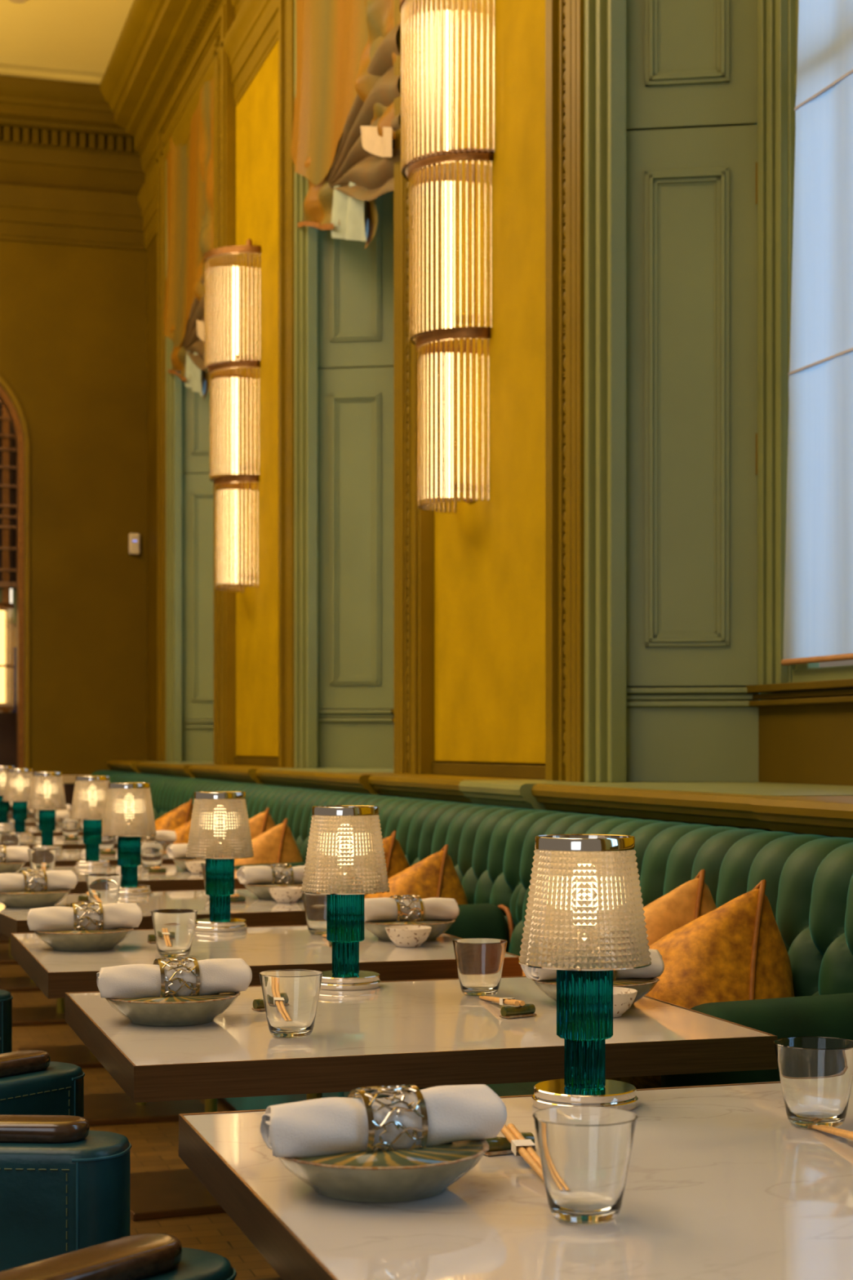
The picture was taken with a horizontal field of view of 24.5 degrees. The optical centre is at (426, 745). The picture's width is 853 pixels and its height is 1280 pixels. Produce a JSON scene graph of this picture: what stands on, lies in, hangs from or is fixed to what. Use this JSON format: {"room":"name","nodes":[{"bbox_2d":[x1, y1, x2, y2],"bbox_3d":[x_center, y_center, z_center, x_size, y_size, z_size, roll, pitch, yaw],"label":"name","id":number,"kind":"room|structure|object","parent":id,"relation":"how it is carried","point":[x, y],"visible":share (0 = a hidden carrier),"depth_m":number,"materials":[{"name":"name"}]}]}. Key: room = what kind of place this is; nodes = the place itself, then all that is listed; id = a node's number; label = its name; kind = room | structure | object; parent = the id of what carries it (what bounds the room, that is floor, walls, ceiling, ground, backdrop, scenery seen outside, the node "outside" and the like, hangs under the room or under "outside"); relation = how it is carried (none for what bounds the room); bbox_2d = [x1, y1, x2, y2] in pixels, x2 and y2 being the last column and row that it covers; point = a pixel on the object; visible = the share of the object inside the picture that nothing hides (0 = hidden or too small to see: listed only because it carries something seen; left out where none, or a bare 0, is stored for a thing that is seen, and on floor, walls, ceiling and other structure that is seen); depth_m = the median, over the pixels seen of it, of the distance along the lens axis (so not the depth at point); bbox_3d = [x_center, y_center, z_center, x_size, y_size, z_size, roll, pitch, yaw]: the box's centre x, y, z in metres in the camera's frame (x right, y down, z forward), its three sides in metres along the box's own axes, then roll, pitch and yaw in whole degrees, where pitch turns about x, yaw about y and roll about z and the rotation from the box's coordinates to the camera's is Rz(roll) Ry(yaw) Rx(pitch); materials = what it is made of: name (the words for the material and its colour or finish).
{"room":"restaurant","nodes":[
{"label":"restaurant","id":0,"kind":"room"},
{"bbox_2d":[0,403,23,582],"bbox_3d":[-3.673,-0.950,14.616,3.800,4.200,0.100,0,0,-17],"label":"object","id":1,"kind":"structure","parent":0,"point":[13,440],"depth_m":14.73,"materials":[{"name":"brown metal"}]},
{"bbox_2d":[0,0,133,84],"bbox_3d":[-2.493,-4.399,5.152,7.200,0.100,15.304,0,0,-17],"label":"ceiling","id":2,"kind":"structure","parent":0,"point":[73,41],"depth_m":12.10,"materials":[{"name":"yellow paint"}]},
{"bbox_2d":[0,240,146,775],"bbox_3d":[-4.719,-1.599,12.369,7.102,5.499,0.200,0,0,-17],"label":"wall","id":3,"kind":"structure","parent":0,"point":[73,318],"depth_m":13.00,"materials":[{"name":"brown paint"}]},
{"bbox_2d":[0,602,13,710],"bbox_3d":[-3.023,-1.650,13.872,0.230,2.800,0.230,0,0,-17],"label":"lantern","id":4,"kind":"object","parent":3,"relation":"hanging from","point":[6,616],"visible":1,"depth_m":13.84,"materials":[{"name":"white glass"}]},
{"bbox_2d":[0,376,29,768],"bbox_3d":[-3.274,-0.717,12.827,1.266,3.733,0.135,0,0,-17],"label":"trim","id":5,"kind":"structure","parent":3,"relation":"attached to","point":[4,398],"depth_m":12.94,"materials":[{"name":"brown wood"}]},
{"bbox_2d":[0,75,146,250],"bbox_3d":[-4.925,-3.780,12.014,6.502,0.965,0.359,0,0,-17],"label":"trim","id":6,"kind":"structure","parent":3,"relation":"attached to","point":[70,175],"depth_m":12.89,"materials":[{"name":"brown paint"}]},
{"bbox_2d":[0,942,279,1279],"bbox_3d":[-2.824,1.200,6.253,7.200,0.100,17.604,0,0,-17],"label":"floor","id":7,"kind":"structure","parent":0,"point":[154,1145],"depth_m":5.57,"materials":[{"name":"brown wood"}]},
{"bbox_2d":[0,989,13,1053],"bbox_3d":[-1.112,0.736,3.421,0.856,0.830,0.679,0,0,-11],"label":"leather armchair","id":8,"kind":"object","parent":7,"relation":"on","point":[6,1002],"visible":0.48,"depth_m":3.72,"materials":[{"name":"blue leather"}]},
{"bbox_2d":[0,400,16,810],"bbox_3d":[-3.301,-0.850,14.247,1.400,4.000,0.180,0,0,-17],"label":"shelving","id":9,"kind":"object","parent":7,"relation":"on","point":[7,718],"visible":0.02,"depth_m":14.30,"materials":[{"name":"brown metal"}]},
{"bbox_2d":[0,712,16,810],"bbox_3d":[-3.298,0.455,14.238,1.400,1.390,0.160,0,0,-17],"label":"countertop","id":10,"kind":"structure","parent":9,"relation":"on","point":[7,720],"depth_m":14.24,"materials":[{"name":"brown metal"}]},
{"bbox_2d":[0,825,82,992],"bbox_3d":[-2.002,0.774,9.381,0.884,0.751,0.762,0,0,-17],"label":"dining table","id":11,"kind":"object","parent":7,"relation":"on","point":[11,984],"visible":0.09,"depth_m":9.26,"materials":[{"name":"white stone"}]},
{"bbox_2d":[0,765,14,826],"bbox_3d":[-2.088,0.250,9.700,0.148,0.298,0.148,0,0,12],"label":"table lamp","id":12,"kind":"object","parent":11,"relation":"on","point":[4,806],"visible":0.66,"depth_m":9.67,"materials":[{"name":"beige glass"}]},
{"bbox_2d":[12,835,117,1026],"bbox_3d":[-1.673,0.774,8.290,0.884,0.751,0.762,0,0,-17],"label":"dining table","id":13,"kind":"object","parent":7,"relation":"on","point":[37,1015],"visible":0.2,"depth_m":8.20,"materials":[{"name":"white stone"}]},
{"bbox_2d":[2,768,33,837],"bbox_3d":[-1.778,0.250,8.603,0.148,0.298,0.148,0,0,-26],"label":"table lamp","id":14,"kind":"object","parent":13,"relation":"on","point":[18,780],"visible":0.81,"depth_m":8.56,"materials":[{"name":"beige glass"}]},
{"bbox_2d":[0,1049,131,1271],"bbox_3d":[-0.787,0.736,2.519,0.856,0.830,0.679,0,0,-17],"label":"leather armchair","id":15,"kind":"object","parent":7,"relation":"on","point":[64,1184],"visible":0.91,"depth_m":2.29,"materials":[{"name":"blue leather"}]},
{"bbox_2d":[17,848,176,1068],"bbox_3d":[-1.344,0.774,7.198,0.884,0.751,0.762,0,0,-17],"label":"dining table","id":16,"kind":"object","parent":7,"relation":"on","point":[80,1055],"visible":0.16,"depth_m":7.13,"materials":[{"name":"white stone"}]},
{"bbox_2d":[27,772,66,850],"bbox_3d":[-1.446,0.250,7.502,0.148,0.298,0.148,0,0,5],"label":"table lamp","id":17,"kind":"object","parent":16,"relation":"on","point":[46,795],"visible":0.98,"depth_m":7.46,"materials":[{"name":"beige glass"}]},
{"bbox_2d":[0,1233,236,1279],"bbox_3d":[-0.461,0.736,1.437,0.856,0.830,0.679,0,0,-17],"label":"leather armchair","id":18,"kind":"object","parent":7,"relation":"on","point":[145,1256],"visible":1,"depth_m":1.73,"materials":[{"name":"brown wood"}]},
{"bbox_2d":[14,864,245,1126],"bbox_3d":[-1.024,0.774,6.172,0.884,0.751,0.762,0,0,-17],"label":"dining table","id":19,"kind":"object","parent":7,"relation":"on","point":[108,1108],"visible":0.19,"depth_m":6.08,"materials":[{"name":"brown wood"}]},
{"bbox_2d":[0,861,26,873],"bbox_3d":[-1.341,0.380,6.096,0.199,0.039,0.198,0,0,-26],"label":"shallow bowl","id":20,"kind":"object","parent":19,"relation":"on","point":[5,868],"visible":0.75,"depth_m":6.04,"materials":[{"name":"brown ceramic"}]},
{"bbox_2d":[0,844,29,862],"bbox_3d":[-1.340,0.337,6.096,0.224,0.058,0.068,0,0,-16],"label":"rolled napkin","id":21,"kind":"object","parent":20,"relation":"on","point":[7,854],"visible":0.98,"depth_m":6.09,"materials":[{"name":"white fabric"}]},
{"bbox_2d":[27,848,57,873],"bbox_3d":[-1.159,0.356,5.939,0.089,0.087,0.089,0,0,21],"label":"tumbler","id":22,"kind":"object","parent":19,"relation":"on","point":[44,859],"visible":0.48,"depth_m":5.91,"materials":[{"name":"clear glass"}]},
{"bbox_2d":[69,775,110,867],"bbox_3d":[-1.105,0.250,6.508,0.148,0.298,0.148,0,0,8],"label":"table lamp","id":23,"kind":"object","parent":19,"relation":"on","point":[90,795],"visible":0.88,"depth_m":6.46,"materials":[{"name":"beige glass"}]},
{"bbox_2d":[141,841,165,869],"bbox_3d":[-0.892,0.356,6.390,0.089,0.087,0.089,0,0,42],"label":"tumbler","id":24,"kind":"object","parent":19,"relation":"on","point":[152,852],"visible":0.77,"depth_m":6.36,"materials":[{"name":"clear glass"}]},
{"bbox_2d":[112,772,177,820],"bbox_3d":[-1.781,0.656,10.978,0.724,0.987,1.860,0,0,-17],"label":"banquette","id":25,"kind":"object","parent":7,"relation":"on","point":[156,781],"visible":0.18,"depth_m":10.54,"materials":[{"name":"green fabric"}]},
{"bbox_2d":[0,888,306,1221],"bbox_3d":[-0.674,0.774,5.009,0.884,0.751,0.762,0,0,-23],"label":"dining table","id":26,"kind":"object","parent":7,"relation":"on","point":[170,1193],"visible":0.31,"depth_m":4.89,"materials":[{"name":"white stone"}]},
{"bbox_2d":[0,889,71,907],"bbox_3d":[-0.986,0.380,4.901,0.199,0.039,0.198,0,0,40],"label":"shallow bowl","id":27,"kind":"object","parent":26,"relation":"on","point":[48,898],"visible":0.88,"depth_m":4.83,"materials":[{"name":"brown ceramic"}]},
{"bbox_2d":[0,869,77,893],"bbox_3d":[-0.987,0.337,4.900,0.224,0.058,0.068,0,0,-26],"label":"rolled napkin","id":28,"kind":"object","parent":27,"relation":"on","point":[52,880],"visible":1,"depth_m":4.89,"materials":[{"name":"white fabric"}]},
{"bbox_2d":[85,873,122,906],"bbox_3d":[-0.781,0.356,4.766,0.089,0.087,0.089,0,0,37],"label":"tumbler","id":29,"kind":"object","parent":26,"relation":"on","point":[104,888],"visible":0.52,"depth_m":4.74,"materials":[{"name":"clear glass"}]},
{"bbox_2d":[101,782,156,894],"bbox_3d":[-0.803,0.250,5.317,0.148,0.298,0.148,0,0,25],"label":"table lamp","id":30,"kind":"object","parent":26,"relation":"on","point":[129,815],"visible":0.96,"depth_m":5.27,"materials":[{"name":"beige glass"}]},
{"bbox_2d":[243,883,303,899],"bbox_3d":[-0.381,0.380,5.153,0.199,0.039,0.198,0,0,-40],"label":"shallow bowl","id":31,"kind":"object","parent":26,"relation":"on","point":[261,891],"visible":0.41,"depth_m":5.09,"materials":[{"name":"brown ceramic"}]},
{"bbox_2d":[236,863,305,884],"bbox_3d":[-0.381,0.337,5.153,0.224,0.058,0.068,0,0,-23],"label":"rolled napkin","id":32,"kind":"object","parent":31,"relation":"on","point":[258,874],"visible":0.82,"depth_m":5.12,"materials":[{"name":"white fabric"}]},
{"bbox_2d":[268,886,302,902],"bbox_3d":[-0.357,0.381,5.014,0.093,0.037,0.093,0,0,4],"label":"sauce bowl","id":33,"kind":"object","parent":26,"relation":"on","point":[280,894],"visible":0.94,"depth_m":4.98,"materials":[{"name":"white ceramic"}]},
{"bbox_2d":[157,777,253,818],"bbox_3d":[-1.247,0.656,9.207,0.724,0.987,1.860,0,0,-17],"label":"banquette","id":34,"kind":"object","parent":7,"relation":"on","point":[175,793],"visible":0.19,"depth_m":9.49,"materials":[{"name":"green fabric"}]},
{"bbox_2d":[154,798,193,831],"bbox_3d":[-1.168,0.463,8.996,0.346,0.445,0.325,0,0,38],"label":"cushion","id":35,"kind":"object","parent":34,"relation":"on","point":[181,815],"visible":0.12,"depth_m":8.88,"materials":[{"name":"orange fabric"}]},
{"bbox_2d":[10,924,522,1279],"bbox_3d":[-0.352,0.774,3.950,0.884,0.751,0.762,0,0,-17],"label":"dining table","id":36,"kind":"object","parent":7,"relation":"on","point":[56,973],"visible":0.48,"depth_m":3.77,"materials":[{"name":"white stone"}]},
{"bbox_2d":[32,927,133,951],"bbox_3d":[-0.677,0.380,3.880,0.198,0.039,0.199,0,0,31],"label":"shallow bowl","id":37,"kind":"object","parent":36,"relation":"on","point":[80,940],"visible":0.88,"depth_m":3.81,"materials":[{"name":"brown ceramic"}]},
{"bbox_2d":[26,902,142,931],"bbox_3d":[-0.677,0.337,3.880,0.224,0.058,0.068,0,0,-18],"label":"rolled napkin","id":38,"kind":"object","parent":37,"relation":"on","point":[116,915],"visible":1,"depth_m":3.86,"materials":[{"name":"white fabric"}]},
{"bbox_2d":[150,908,197,957],"bbox_3d":[-0.478,0.356,3.725,0.089,0.087,0.089,0,0,-37],"label":"tumbler","id":39,"kind":"object","parent":36,"relation":"on","point":[174,928],"visible":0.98,"depth_m":3.69,"materials":[{"name":"clear glass"}]},
{"bbox_2d":[186,791,253,931],"bbox_3d":[-0.449,0.250,4.281,0.148,0.298,0.148,0,0,36],"label":"table lamp","id":40,"kind":"object","parent":36,"relation":"on","point":[220,833],"visible":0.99,"depth_m":4.24,"materials":[{"name":"beige glass"}]},
{"bbox_2d":[302,892,326,935],"bbox_3d":[-0.220,0.356,4.166,0.089,0.087,0.089,0,0,22],"label":"tumbler","id":41,"kind":"object","parent":36,"relation":"on","point":[314,904],"visible":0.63,"depth_m":4.13,"materials":[{"name":"clear glass"}]},
{"bbox_2d":[385,924,431,946],"bbox_3d":[-0.036,0.381,3.922,0.093,0.037,0.093,0,0,-7],"label":"sauce bowl","id":42,"kind":"object","parent":36,"relation":"on","point":[406,935],"visible":1,"depth_m":3.89,"materials":[{"name":"white ceramic"}]},
{"bbox_2d":[364,919,455,941],"bbox_3d":[-0.040,0.380,4.068,0.198,0.039,0.199,0,0,20],"label":"shallow bowl","id":43,"kind":"object","parent":36,"relation":"on","point":[439,927],"visible":0.4,"depth_m":4.02,"materials":[{"name":"brown ceramic"}]},
{"bbox_2d":[364,894,459,922],"bbox_3d":[-0.039,0.337,4.068,0.224,0.058,0.068,0,0,-22],"label":"rolled napkin","id":44,"kind":"object","parent":43,"relation":"on","point":[397,908],"visible":0.95,"depth_m":4.05,"materials":[{"name":"white fabric"}]},
{"bbox_2d":[234,783,365,870],"bbox_3d":[-0.713,0.656,7.435,0.724,0.987,1.860,0,0,-17],"label":"banquette","id":45,"kind":"object","parent":7,"relation":"on","point":[293,804],"visible":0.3,"depth_m":7.22,"materials":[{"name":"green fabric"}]},
{"bbox_2d":[248,807,275,839],"bbox_3d":[-0.694,0.453,7.426,0.346,0.445,0.325,0,0,38],"label":"cushion","id":46,"kind":"object","parent":45,"relation":"on","point":[263,822],"visible":0.06,"depth_m":7.32,"materials":[{"name":"orange fabric"}]},
{"bbox_2d":[234,818,302,865],"bbox_3d":[-0.595,0.479,6.884,0.345,0.454,0.325,0,0,30],"label":"cushion","id":47,"kind":"object","parent":45,"relation":"on","point":[277,844],"visible":0.09,"depth_m":6.79,"materials":[{"name":"orange fabric"}]},
{"bbox_2d":[218,794,562,1111],"bbox_3d":[-0.180,0.656,5.664,0.724,0.987,1.860,0,0,-17],"label":"banquette","id":48,"kind":"object","parent":7,"relation":"on","point":[485,842],"visible":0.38,"depth_m":5.15,"materials":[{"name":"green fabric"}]},
{"bbox_2d":[364,830,409,897],"bbox_3d":[-0.195,0.468,5.770,0.346,0.445,0.325,0,0,38],"label":"cushion","id":49,"kind":"object","parent":48,"relation":"on","point":[396,861],"visible":0.04,"depth_m":5.67,"materials":[{"name":"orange fabric"}]},
{"bbox_2d":[364,844,467,904],"bbox_3d":[-0.059,0.479,5.103,0.345,0.454,0.325,0,0,30],"label":"cushion","id":50,"kind":"object","parent":48,"relation":"on","point":[436,876],"visible":0.14,"depth_m":5.01,"materials":[{"name":"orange fabric"}]},
{"bbox_2d":[64,976,777,1102],"bbox_3d":[-0.051,0.774,2.941,0.884,0.751,0.762,0,0,-17],"label":"dining table","id":51,"kind":"object","parent":7,"relation":"on","point":[420,1033],"visible":0.69,"depth_m":2.66,"materials":[{"name":"white stone"}]},
{"bbox_2d":[105,991,240,1026],"bbox_3d":[-0.370,0.380,2.863,0.199,0.039,0.198,0,0,-22],"label":"shallow bowl","id":52,"kind":"object","parent":51,"relation":"on","point":[169,1011],"visible":0.85,"depth_m":2.80,"materials":[{"name":"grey ceramic"}]},
{"bbox_2d":[96,956,252,999],"bbox_3d":[-0.370,0.337,2.863,0.224,0.058,0.068,0,0,-20],"label":"rolled napkin","id":53,"kind":"object","parent":52,"relation":"on","point":[161,979],"visible":1,"depth_m":2.84,"materials":[{"name":"white fabric"}]},
{"bbox_2d":[258,968,323,1038],"bbox_3d":[-0.186,0.356,2.709,0.089,0.087,0.089,0,0,9],"label":"tumbler","id":54,"kind":"object","parent":51,"relation":"on","point":[291,997],"visible":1,"depth_m":2.68,"materials":[{"name":"clear glass"}]},
{"bbox_2d":[301,804,390,990],"bbox_3d":[-0.135,0.250,3.271,0.148,0.298,0.148,0,0,-1],"label":"table lamp","id":55,"kind":"object","parent":51,"relation":"on","point":[345,860],"visible":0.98,"depth_m":3.23,"materials":[{"name":"clear glass"}]},
{"bbox_2d":[452,937,507,996],"bbox_3d":[0.086,0.356,3.155,0.089,0.087,0.089,0,0,40],"label":"tumbler","id":56,"kind":"object","parent":51,"relation":"on","point":[479,961],"visible":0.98,"depth_m":3.13,"materials":[{"name":"clear glass"}]},
{"bbox_2d":[499,1004,536,1018],"bbox_3d":[0.135,0.391,2.900,0.055,0.018,0.022,0,0,-35],"label":"chopstick rest","id":57,"kind":"object","parent":51,"relation":"on","point":[527,1010],"visible":1,"depth_m":2.89,"materials":[{"name":"green ceramic"}]},
{"bbox_2d":[531,977,659,1004],"bbox_3d":[0.261,0.380,3.052,0.198,0.039,0.199,0,0,39],"label":"shallow bowl","id":58,"kind":"object","parent":51,"relation":"on","point":[643,986],"visible":0.23,"depth_m":3.01,"materials":[{"name":"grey ceramic"}]},
{"bbox_2d":[520,948,664,980],"bbox_3d":[0.262,0.337,3.052,0.224,0.058,0.068,0,0,-17],"label":"rolled napkin","id":59,"kind":"object","parent":58,"relation":"on","point":[656,968],"visible":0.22,"depth_m":3.05,"materials":[{"name":"white fabric"}]},
{"bbox_2d":[613,986,637,1017],"bbox_3d":[0.265,0.381,2.913,0.093,0.037,0.093,0,0,-40],"label":"sauce bowl","id":60,"kind":"object","parent":51,"relation":"on","point":[624,998],"visible":0.27,"depth_m":2.88,"materials":[{"name":"white ceramic"}]},
{"bbox_2d":[178,1081,852,1279],"bbox_3d":[0.282,0.774,1.835,0.884,0.751,0.884,0,0,-17],"label":"dining table","id":61,"kind":"object","parent":7,"relation":"on","point":[721,1184],"visible":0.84,"depth_m":1.70,"materials":[{"name":"white stone"}]},
{"bbox_2d":[271,1139,488,1202],"bbox_3d":[-0.043,0.380,1.781,0.198,0.039,0.199,0,0,39],"label":"shallow bowl","id":62,"kind":"object","parent":61,"relation":"on","point":[401,1175],"visible":0.79,"depth_m":1.72,"materials":[{"name":"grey ceramic"}]},
{"bbox_2d":[260,1084,506,1157],"bbox_3d":[-0.042,0.337,1.780,0.224,0.058,0.068,0,0,-22],"label":"rolled napkin","id":63,"kind":"object","parent":62,"relation":"on","point":[441,1114],"visible":1,"depth_m":1.76,"materials":[{"name":"white fabric"}]},
{"bbox_2d":[484,1132,536,1155],"bbox_3d":[0.079,0.391,1.934,0.055,0.018,0.022,0,0,-26],"label":"chopstick rest","id":64,"kind":"object","parent":61,"relation":"on","point":[497,1145],"visible":0.45,"depth_m":1.92,"materials":[{"name":"green ceramic"}]},
{"bbox_2d":[500,1123,544,1182],"bbox_3d":[0.100,0.387,1.842,0.019,0.025,0.224,0,0,-11],"label":"chopsticks","id":65,"kind":"object","parent":61,"relation":"on","point":[520,1146],"visible":0.62,"depth_m":1.88,"materials":[{"name":"brown wood"}]},
{"bbox_2d":[518,834,651,1111],"bbox_3d":[0.176,0.250,2.191,0.148,0.298,0.148,0,0,41],"label":"table lamp","id":66,"kind":"object","parent":61,"relation":"on","point":[584,922],"visible":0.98,"depth_m":2.15,"materials":[{"name":"clear glass"}]},
{"bbox_2d":[533,1106,637,1224],"bbox_3d":[0.134,0.356,1.665,0.089,0.087,0.089,0,0,37],"label":"tumbler","id":67,"kind":"object","parent":61,"relation":"on","point":[584,1151],"visible":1,"depth_m":1.64,"materials":[{"name":"clear glass"}]},
{"bbox_2d":[773,1036,852,1128],"bbox_3d":[0.410,0.356,2.073,0.089,0.087,0.089,0,0,27],"label":"tumbler","id":68,"kind":"object","parent":61,"relation":"on","point":[816,1073],"visible":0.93,"depth_m":2.04,"materials":[{"name":"clear glass"}]},
{"bbox_2d":[344,812,852,1098],"bbox_3d":[0.354,0.656,3.893,0.724,0.987,1.860,0,0,-17],"label":"banquette","id":69,"kind":"object","parent":7,"relation":"on","point":[809,877],"visible":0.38,"depth_m":3.44,"materials":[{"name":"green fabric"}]},
{"bbox_2d":[643,869,717,946],"bbox_3d":[0.417,0.465,3.731,0.344,0.471,0.326,0,0,33],"label":"cushion","id":70,"kind":"object","parent":69,"relation":"on","point":[692,900],"visible":0.09,"depth_m":3.64,"materials":[{"name":"orange fabric"}]},
{"bbox_2d":[605,879,794,1088],"bbox_3d":[0.458,0.452,3.390,0.345,0.454,0.325,0,0,30],"label":"cushion","id":71,"kind":"object","parent":69,"relation":"on","point":[736,950],"visible":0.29,"depth_m":3.28,"materials":[{"name":"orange fabric"}]},
{"bbox_2d":[146,235,768,765],"bbox_3d":[0.611,-1.599,5.983,0.620,5.499,15.104,0,0,-17],"label":"wall","id":72,"kind":"structure","parent":0,"point":[152,251],"depth_m":12.90,"materials":[{"name":"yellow paint"}]},
{"bbox_2d":[163,76,213,399],"bbox_3d":[-1.322,-2.785,11.137,0.122,1.717,1.791,0,0,-16],"label":"curtain","id":73,"kind":"object","parent":72,"relation":"attached to","point":[190,180],"visible":0.69,"depth_m":11.18,"materials":[{"name":"fabric"}]},
{"bbox_2d":[99,0,278,250],"bbox_3d":[0.143,-3.780,5.842,0.359,0.965,15.104,0,0,-17],"label":"trim","id":74,"kind":"structure","parent":72,"relation":"attached to","point":[158,41],"depth_m":11.41,"materials":[{"name":"yellow paint"}]},
{"bbox_2d":[166,764,221,778],"bbox_3d":[-1.163,0.136,10.313,0.319,0.075,0.518,0,0,-17],"label":"trim","id":75,"kind":"structure","parent":72,"relation":"attached to","point":[177,770],"depth_m":10.20,"materials":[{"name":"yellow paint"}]},
{"bbox_2d":[156,0,237,764],"bbox_3d":[-1.086,-1.880,11.302,0.582,3.959,2.225,0,0,-17],"label":"window frame","id":76,"kind":"structure","parent":72,"relation":"in","point":[196,621],"depth_m":11.96,"materials":[{"name":"green paint"}]},
{"bbox_2d":[182,376,213,719],"bbox_3d":[-1.315,-1.880,11.961,0.371,3.440,0.046,0,0,9],"label":"shutter","id":77,"kind":"object","parent":76,"relation":"attached to","point":[197,490],"depth_m":11.96,"materials":[{"name":"green paint"}]},
{"bbox_2d":[203,239,261,592],"bbox_3d":[-0.985,-1.633,9.750,0.237,1.718,0.475,0,0,-17],"label":"wall lamp","id":78,"kind":"object","parent":72,"relation":"attached to","point":[232,373],"visible":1,"depth_m":9.61,"materials":[{"name":"clear glass"}]},
{"bbox_2d":[224,767,286,785],"bbox_3d":[-0.689,0.136,8.741,0.319,0.075,0.518,0,0,-17],"label":"trim","id":79,"kind":"structure","parent":72,"relation":"attached to","point":[241,775],"depth_m":8.63,"materials":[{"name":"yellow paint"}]},
{"bbox_2d":[234,756,278,766],"bbox_3d":[-0.802,0.079,9.564,0.019,0.040,1.267,0,0,-17],"label":"baseboard","id":80,"kind":"structure","parent":72,"relation":"attached to","point":[264,762],"depth_m":9.62,"materials":[{"name":"yellow paint"}]},
{"bbox_2d":[235,40,278,756],"bbox_3d":[-0.799,-1.622,9.565,0.011,3.352,1.259,0,0,-17],"label":"wall panel","id":81,"kind":"object","parent":72,"relation":"attached to","point":[257,111],"depth_m":9.52,"materials":[{"name":"yellow paint"}]},
{"bbox_2d":[262,768,394,772],"bbox_3d":[-0.132,0.108,7.935,0.797,0.022,1.807,0,0,-17],"label":"trim","id":82,"kind":"structure","parent":72,"relation":"attached to","point":[322,770],"depth_m":7.81,"materials":[{"name":"green paint"}]},
{"bbox_2d":[290,0,400,248],"bbox_3d":[-0.314,-2.785,7.794,0.122,1.717,1.791,0,0,-16],"label":"curtain","id":83,"kind":"object","parent":72,"relation":"attached to","point":[345,125],"visible":0.96,"depth_m":7.77,"materials":[{"name":"fabric"}]},
{"bbox_2d":[278,0,436,773],"bbox_3d":[-0.077,-1.880,7.952,0.582,3.959,2.239,0,0,-17],"label":"window frame","id":84,"kind":"structure","parent":72,"relation":"in","point":[356,546],"depth_m":8.61,"materials":[{"name":"green paint"}]},
{"bbox_2d":[317,191,394,709],"bbox_3d":[-0.308,-1.880,8.618,0.371,3.440,0.046,0,0,9],"label":"shutter","id":85,"kind":"object","parent":84,"relation":"attached to","point":[356,282],"depth_m":8.61,"materials":[{"name":"green paint"}]},
{"bbox_2d":[322,772,436,795],"bbox_3d":[-0.151,0.136,6.955,0.319,0.075,0.518,0,0,-17],"label":"trim","id":86,"kind":"structure","parent":72,"relation":"attached to","point":[349,782],"depth_m":6.85,"materials":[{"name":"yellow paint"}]},
{"bbox_2d":[106,760,772,831],"bbox_3d":[0.197,0.137,5.858,0.286,0.075,15.104,0,0,-17],"label":"trim","id":87,"kind":"structure","parent":72,"relation":"attached to","point":[727,810],"depth_m":4.87,"materials":[{"name":"green paint"}]},
{"bbox_2d":[399,0,494,513],"bbox_3d":[0.036,-1.633,6.361,0.237,1.718,0.475,0,0,-17],"label":"wall lamp","id":88,"kind":"object","parent":72,"relation":"attached to","point":[431,175],"visible":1,"depth_m":6.22,"materials":[{"name":"clear glass"}]},
{"bbox_2d":[431,762,545,779],"bbox_3d":[0.207,0.079,6.214,0.019,0.040,1.253,0,0,-17],"label":"baseboard","id":89,"kind":"structure","parent":72,"relation":"attached to","point":[519,771],"depth_m":6.20,"materials":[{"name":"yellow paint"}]},
{"bbox_2d":[434,0,545,764],"bbox_3d":[0.211,-1.622,6.215,0.011,3.352,1.245,0,0,-17],"label":"wall panel","id":90,"kind":"object","parent":72,"relation":"attached to","point":[490,556],"depth_m":6.06,"materials":[{"name":"yellow paint"}]},
{"bbox_2d":[458,779,598,810],"bbox_3d":[0.318,0.136,5.397,0.319,0.075,0.518,0,0,-17],"label":"trim","id":91,"kind":"structure","parent":72,"relation":"attached to","point":[517,793],"depth_m":5.30,"materials":[{"name":"green paint"}]},
{"bbox_2d":[542,782,852,795],"bbox_3d":[0.876,0.108,4.592,0.797,0.022,1.807,0,0,-17],"label":"trim","id":92,"kind":"structure","parent":72,"relation":"attached to","point":[762,788],"depth_m":4.59,"materials":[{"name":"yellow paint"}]},
{"bbox_2d":[545,0,852,786],"bbox_3d":[0.931,-1.880,4.608,0.582,3.959,2.239,0,0,-17],"label":"window frame","id":93,"kind":"structure","parent":72,"relation":"in","point":[670,125],"depth_m":5.26,"materials":[{"name":"green paint"}]},
{"bbox_2d":[626,0,757,686],"bbox_3d":[0.700,-1.880,5.274,0.371,3.440,0.046,0,0,9],"label":"shutter","id":94,"kind":"object","parent":93,"relation":"attached to","point":[691,65],"depth_m":5.27,"materials":[{"name":"green paint"}]},
{"bbox_2d":[781,0,852,665],"bbox_3d":[1.066,-1.886,4.657,0.016,3.356,0.956,0,0,-17],"label":"window","id":95,"kind":"structure","parent":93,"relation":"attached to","point":[818,623],"depth_m":4.93,"materials":[{"name":"glass"}]},
{"bbox_2d":[751,795,852,838],"bbox_3d":[0.857,0.136,3.612,0.319,0.075,0.518,0,0,-17],"label":"trim","id":96,"kind":"structure","parent":72,"relation":"attached to","point":[832,816],"depth_m":3.64,"materials":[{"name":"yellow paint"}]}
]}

